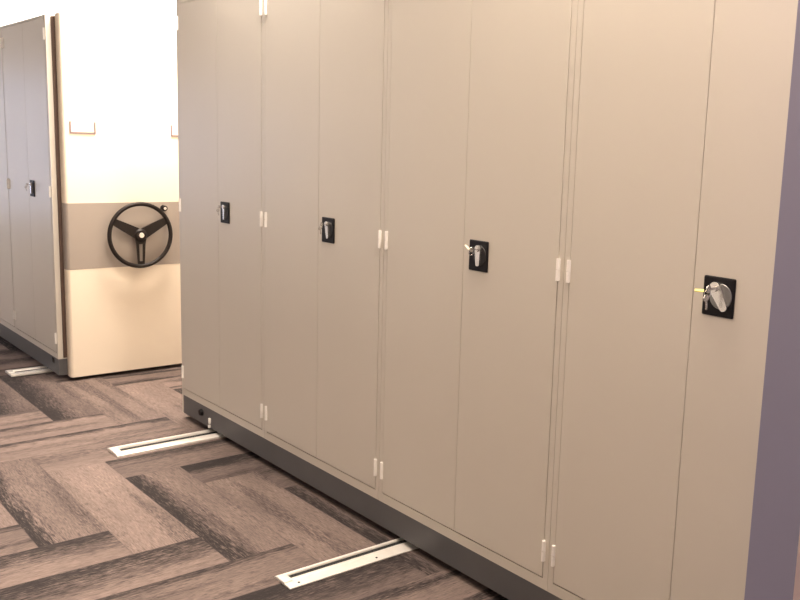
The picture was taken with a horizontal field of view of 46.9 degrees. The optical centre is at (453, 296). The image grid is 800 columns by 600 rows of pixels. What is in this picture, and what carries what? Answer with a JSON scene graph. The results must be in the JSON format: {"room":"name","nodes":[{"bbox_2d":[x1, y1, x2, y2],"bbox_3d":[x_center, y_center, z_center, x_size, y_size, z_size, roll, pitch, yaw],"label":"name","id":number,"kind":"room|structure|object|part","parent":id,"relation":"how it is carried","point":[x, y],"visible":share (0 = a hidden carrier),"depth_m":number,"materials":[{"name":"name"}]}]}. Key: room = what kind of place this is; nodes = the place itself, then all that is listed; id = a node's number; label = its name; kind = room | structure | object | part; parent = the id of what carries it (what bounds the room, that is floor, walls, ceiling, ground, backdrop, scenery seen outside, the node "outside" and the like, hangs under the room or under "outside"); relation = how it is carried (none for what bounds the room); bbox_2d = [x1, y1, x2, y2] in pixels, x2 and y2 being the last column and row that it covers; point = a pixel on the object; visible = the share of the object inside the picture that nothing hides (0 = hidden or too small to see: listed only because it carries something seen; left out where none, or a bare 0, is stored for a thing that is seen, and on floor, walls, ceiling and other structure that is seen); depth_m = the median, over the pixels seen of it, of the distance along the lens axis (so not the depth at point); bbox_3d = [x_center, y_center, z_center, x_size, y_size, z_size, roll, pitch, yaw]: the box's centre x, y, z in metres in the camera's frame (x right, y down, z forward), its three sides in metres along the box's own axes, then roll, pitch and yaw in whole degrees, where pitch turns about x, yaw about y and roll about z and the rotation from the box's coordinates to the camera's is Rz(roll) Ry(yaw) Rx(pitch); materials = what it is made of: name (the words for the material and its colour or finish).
{"room":"file storage room","nodes":[
{"label":"file storage room","id":0,"kind":"room"},
{"bbox_2d":[0,0,175,25],"bbox_3d":[-4.519,-1.799,8.775,7.800,3.350,0.100,-6,12,-39],"label":"wall","id":1,"kind":"structure","parent":0,"point":[11,11],"depth_m":9.28,"materials":[{"name":"paint"}]},
{"bbox_2d":[0,336,508,599],"bbox_3d":[-0.636,0.776,4.416,7.800,0.050,12.200,-6,12,-39],"label":"floor","id":2,"kind":"structure","parent":0,"point":[215,519],"depth_m":3.65,"materials":[{"name":"carpet"}]},
{"bbox_2d":[5,366,52,376],"bbox_3d":[-1.920,0.387,6.304,2.106,0.017,0.135,-6,12,-39],"label":"rail","id":3,"kind":"object","parent":2,"relation":"on","point":[41,369],"visible":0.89,"depth_m":5.70,"materials":[{"name":"metal"}]},
{"bbox_2d":[0,13,181,377],"bbox_3d":[-2.529,-0.719,6.315,0.938,2.130,1.995,-6,12,-39],"label":"shelving unit","id":4,"kind":"object","parent":3,"relation":"on","point":[115,80],"visible":0.93,"depth_m":5.54,"materials":[{"name":"paint"}]},
{"bbox_2d":[0,26,15,332],"bbox_3d":[-3.039,-0.824,6.524,0.480,2.005,0.898,-6,12,-39],"label":"tall cabinet","id":5,"kind":"object","parent":4,"relation":"on","point":[7,299],"visible":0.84,"depth_m":6.18,"materials":[{"name":"metal"}]},
{"bbox_2d":[2,14,66,358],"bbox_3d":[-2.462,-0.693,5.846,0.480,2.005,0.898,-6,12,-39],"label":"tall cabinet","id":6,"kind":"object","parent":4,"relation":"on","point":[26,44],"visible":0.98,"depth_m":5.62,"materials":[{"name":"metal"}]},
{"bbox_3d":[-2.761,-0.719,5.870,0.020,1.952,0.425,-6,12,-39],"label":"door","id":7,"kind":"part","parent":6,"relation":"part of","materials":[{"name":"paint"}]},
{"bbox_3d":[-2.584,-0.663,5.644,0.005,0.099,0.090,-6,12,-39],"label":"lock plate","id":8,"kind":"part","parent":6,"relation":"part of","materials":[{"name":"black plastic"}]},
{"bbox_3d":[-2.488,-0.656,5.548,0.020,1.952,0.425,-6,12,-39],"label":"door","id":9,"kind":"part","parent":6,"relation":"part of","materials":[{"name":"paint"}]},
{"bbox_3d":[-2.025,-0.642,5.626,0.764,1.990,0.005,-6,12,-39],"label":"panel mount","id":10,"kind":"part","parent":4,"relation":"part of","materials":[{"name":"grey metal"}]},
{"bbox_3d":[-1.963,-0.593,5.641,0.828,2.120,0.066,-6,12,-39],"label":"panel","id":11,"kind":"part","parent":4,"relation":"part of","materials":[{"name":"paint"}]},
{"bbox_2d":[107,429,224,457],"bbox_3d":[-0.788,0.645,4.971,2.106,0.017,0.130,-6,12,-39],"label":"rail","id":12,"kind":"object","parent":2,"relation":"on","point":[210,434],"visible":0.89,"depth_m":4.45,"materials":[{"name":"metal"}]},
{"bbox_2d":[182,394,561,599],"bbox_3d":[0.080,-0.200,3.678,0.943,2.138,3.695,-6,12,-39],"label":"carriage","id":13,"kind":"object","parent":12,"relation":"on","point":[511,586],"visible":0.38,"depth_m":3.52,"materials":[{"name":"paint"}]},
{"bbox_2d":[176,0,264,437],"bbox_3d":[-0.948,-0.431,4.514,0.480,2.022,0.898,-6,12,-39],"label":"tall cabinet","id":14,"kind":"object","parent":13,"relation":"on","point":[220,43],"visible":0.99,"depth_m":4.33,"materials":[{"name":"metal"}]},
{"bbox_3d":[-1.247,-0.448,4.540,0.020,1.952,0.425,-6,12,-39],"label":"door","id":15,"kind":"part","parent":14,"relation":"part of","materials":[{"name":"paint"}]},
{"bbox_3d":[-1.074,-0.393,4.303,0.012,0.068,0.017,-6,12,-39],"label":"lock handle","id":16,"kind":"part","parent":14,"relation":"part of","materials":[{"name":"silver metal"}]},
{"bbox_3d":[-1.070,-0.393,4.314,0.005,0.099,0.090,-6,12,-39],"label":"lock plate","id":17,"kind":"part","parent":14,"relation":"part of","materials":[{"name":"black plastic"}]},
{"bbox_3d":[-0.974,-0.386,4.218,0.020,1.952,0.425,-6,12,-39],"label":"door","id":18,"kind":"part","parent":14,"relation":"part of","materials":[{"name":"paint"}]},
{"bbox_2d":[264,0,388,499],"bbox_3d":[-0.372,-0.300,3.835,0.480,2.022,0.898,-6,12,-39],"label":"tall cabinet","id":19,"kind":"object","parent":13,"relation":"on","point":[325,61],"visible":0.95,"depth_m":3.66,"materials":[{"name":"metal"}]},
{"bbox_3d":[-0.671,-0.317,3.861,0.020,1.952,0.425,-6,12,-39],"label":"door","id":20,"kind":"part","parent":19,"relation":"part of","materials":[{"name":"paint"}]},
{"bbox_3d":[-0.499,-0.262,3.625,0.012,0.067,0.024,-6,12,-39],"label":"lock handle","id":21,"kind":"part","parent":19,"relation":"part of","materials":[{"name":"silver metal"}]},
{"bbox_3d":[-0.494,-0.262,3.635,0.005,0.099,0.090,-6,12,-39],"label":"lock plate","id":22,"kind":"part","parent":19,"relation":"part of","materials":[{"name":"black plastic"}]},
{"bbox_3d":[-0.398,-0.255,3.539,0.020,1.952,0.425,-6,12,-39],"label":"door","id":23,"kind":"part","parent":19,"relation":"part of","materials":[{"name":"paint"}]},
{"bbox_2d":[379,0,577,590],"bbox_3d":[0.204,-0.168,3.156,0.480,2.022,0.898,-6,12,-39],"label":"tall cabinet","id":24,"kind":"object","parent":13,"relation":"on","point":[480,93],"visible":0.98,"depth_m":2.97,"materials":[{"name":"metal"}]},
{"bbox_3d":[-0.095,-0.185,3.182,0.020,1.952,0.425,-6,12,-39],"label":"door","id":25,"kind":"part","parent":24,"relation":"part of","materials":[{"name":"paint"}]},
{"bbox_2d":[464,245,475,254],"bbox_3d":[0.057,-0.148,2.930,0.042,0.034,0.015,0,10,-12],"label":"key","id":26,"kind":"object","parent":24,"relation":"attached to","point":[466,246],"visible":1,"depth_m":2.92,"materials":[{"name":"silver metal"}]},
{"bbox_3d":[0.078,-0.130,2.946,0.012,0.068,0.026,-6,12,-39],"label":"lock handle","id":27,"kind":"part","parent":24,"relation":"part of","materials":[{"name":"silver metal"}]},
{"bbox_3d":[0.082,-0.130,2.957,0.005,0.099,0.090,-6,12,-39],"label":"lock plate","id":28,"kind":"part","parent":24,"relation":"part of","materials":[{"name":"black plastic"}]},
{"bbox_3d":[0.178,-0.123,2.860,0.020,1.952,0.425,-6,12,-39],"label":"door","id":29,"kind":"part","parent":24,"relation":"part of","materials":[{"name":"paint"}]},
{"bbox_2d":[547,0,797,599],"bbox_3d":[0.781,-0.037,2.478,0.480,2.022,0.898,-6,12,-39],"label":"tall cabinet","id":30,"kind":"object","parent":13,"relation":"on","point":[680,113],"visible":0.96,"depth_m":2.40,"materials":[{"name":"metal"}]},
{"bbox_3d":[0.482,-0.054,2.503,0.020,1.952,0.425,-6,12,-39],"label":"door","id":31,"kind":"part","parent":30,"relation":"part of","materials":[{"name":"paint"}]},
{"bbox_2d":[695,285,713,309],"bbox_3d":[0.620,0.003,2.258,0.055,0.061,0.024,0,10,-11],"label":"key","id":32,"kind":"object","parent":30,"relation":"attached to","point":[709,288],"visible":1,"depth_m":2.25,"materials":[{"name":"silver metal"}]},
{"bbox_3d":[0.659,0.001,2.278,0.005,0.099,0.090,-6,12,-39],"label":"lock plate","id":33,"kind":"part","parent":30,"relation":"part of","materials":[{"name":"black plastic"}]},
{"bbox_3d":[0.654,0.001,2.267,0.012,0.071,0.054,-6,12,-39],"label":"lock handle","id":34,"kind":"part","parent":30,"relation":"part of","materials":[{"name":"silver metal"}]},
{"bbox_3d":[0.755,0.008,2.182,0.020,1.952,0.425,-6,12,-39],"label":"door","id":35,"kind":"part","parent":30,"relation":"part of","materials":[{"name":"paint"}]},
{"bbox_2d":[274,538,417,589],"bbox_3d":[0.230,0.879,3.772,2.106,0.012,0.105,-6,12,-39],"label":"rail","id":36,"kind":"object","parent":2,"relation":"on","point":[296,578],"visible":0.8,"depth_m":3.25,"materials":[{"name":"metal"}]},
{"bbox_2d":[744,0,799,599],"bbox_3d":[2.409,-0.617,3.021,4.677,3.350,0.096,-6,12,-39],"label":"wall","id":37,"kind":"structure","parent":0,"point":[773,564],"depth_m":1.64,"materials":[{"name":"paint"}]}
]}

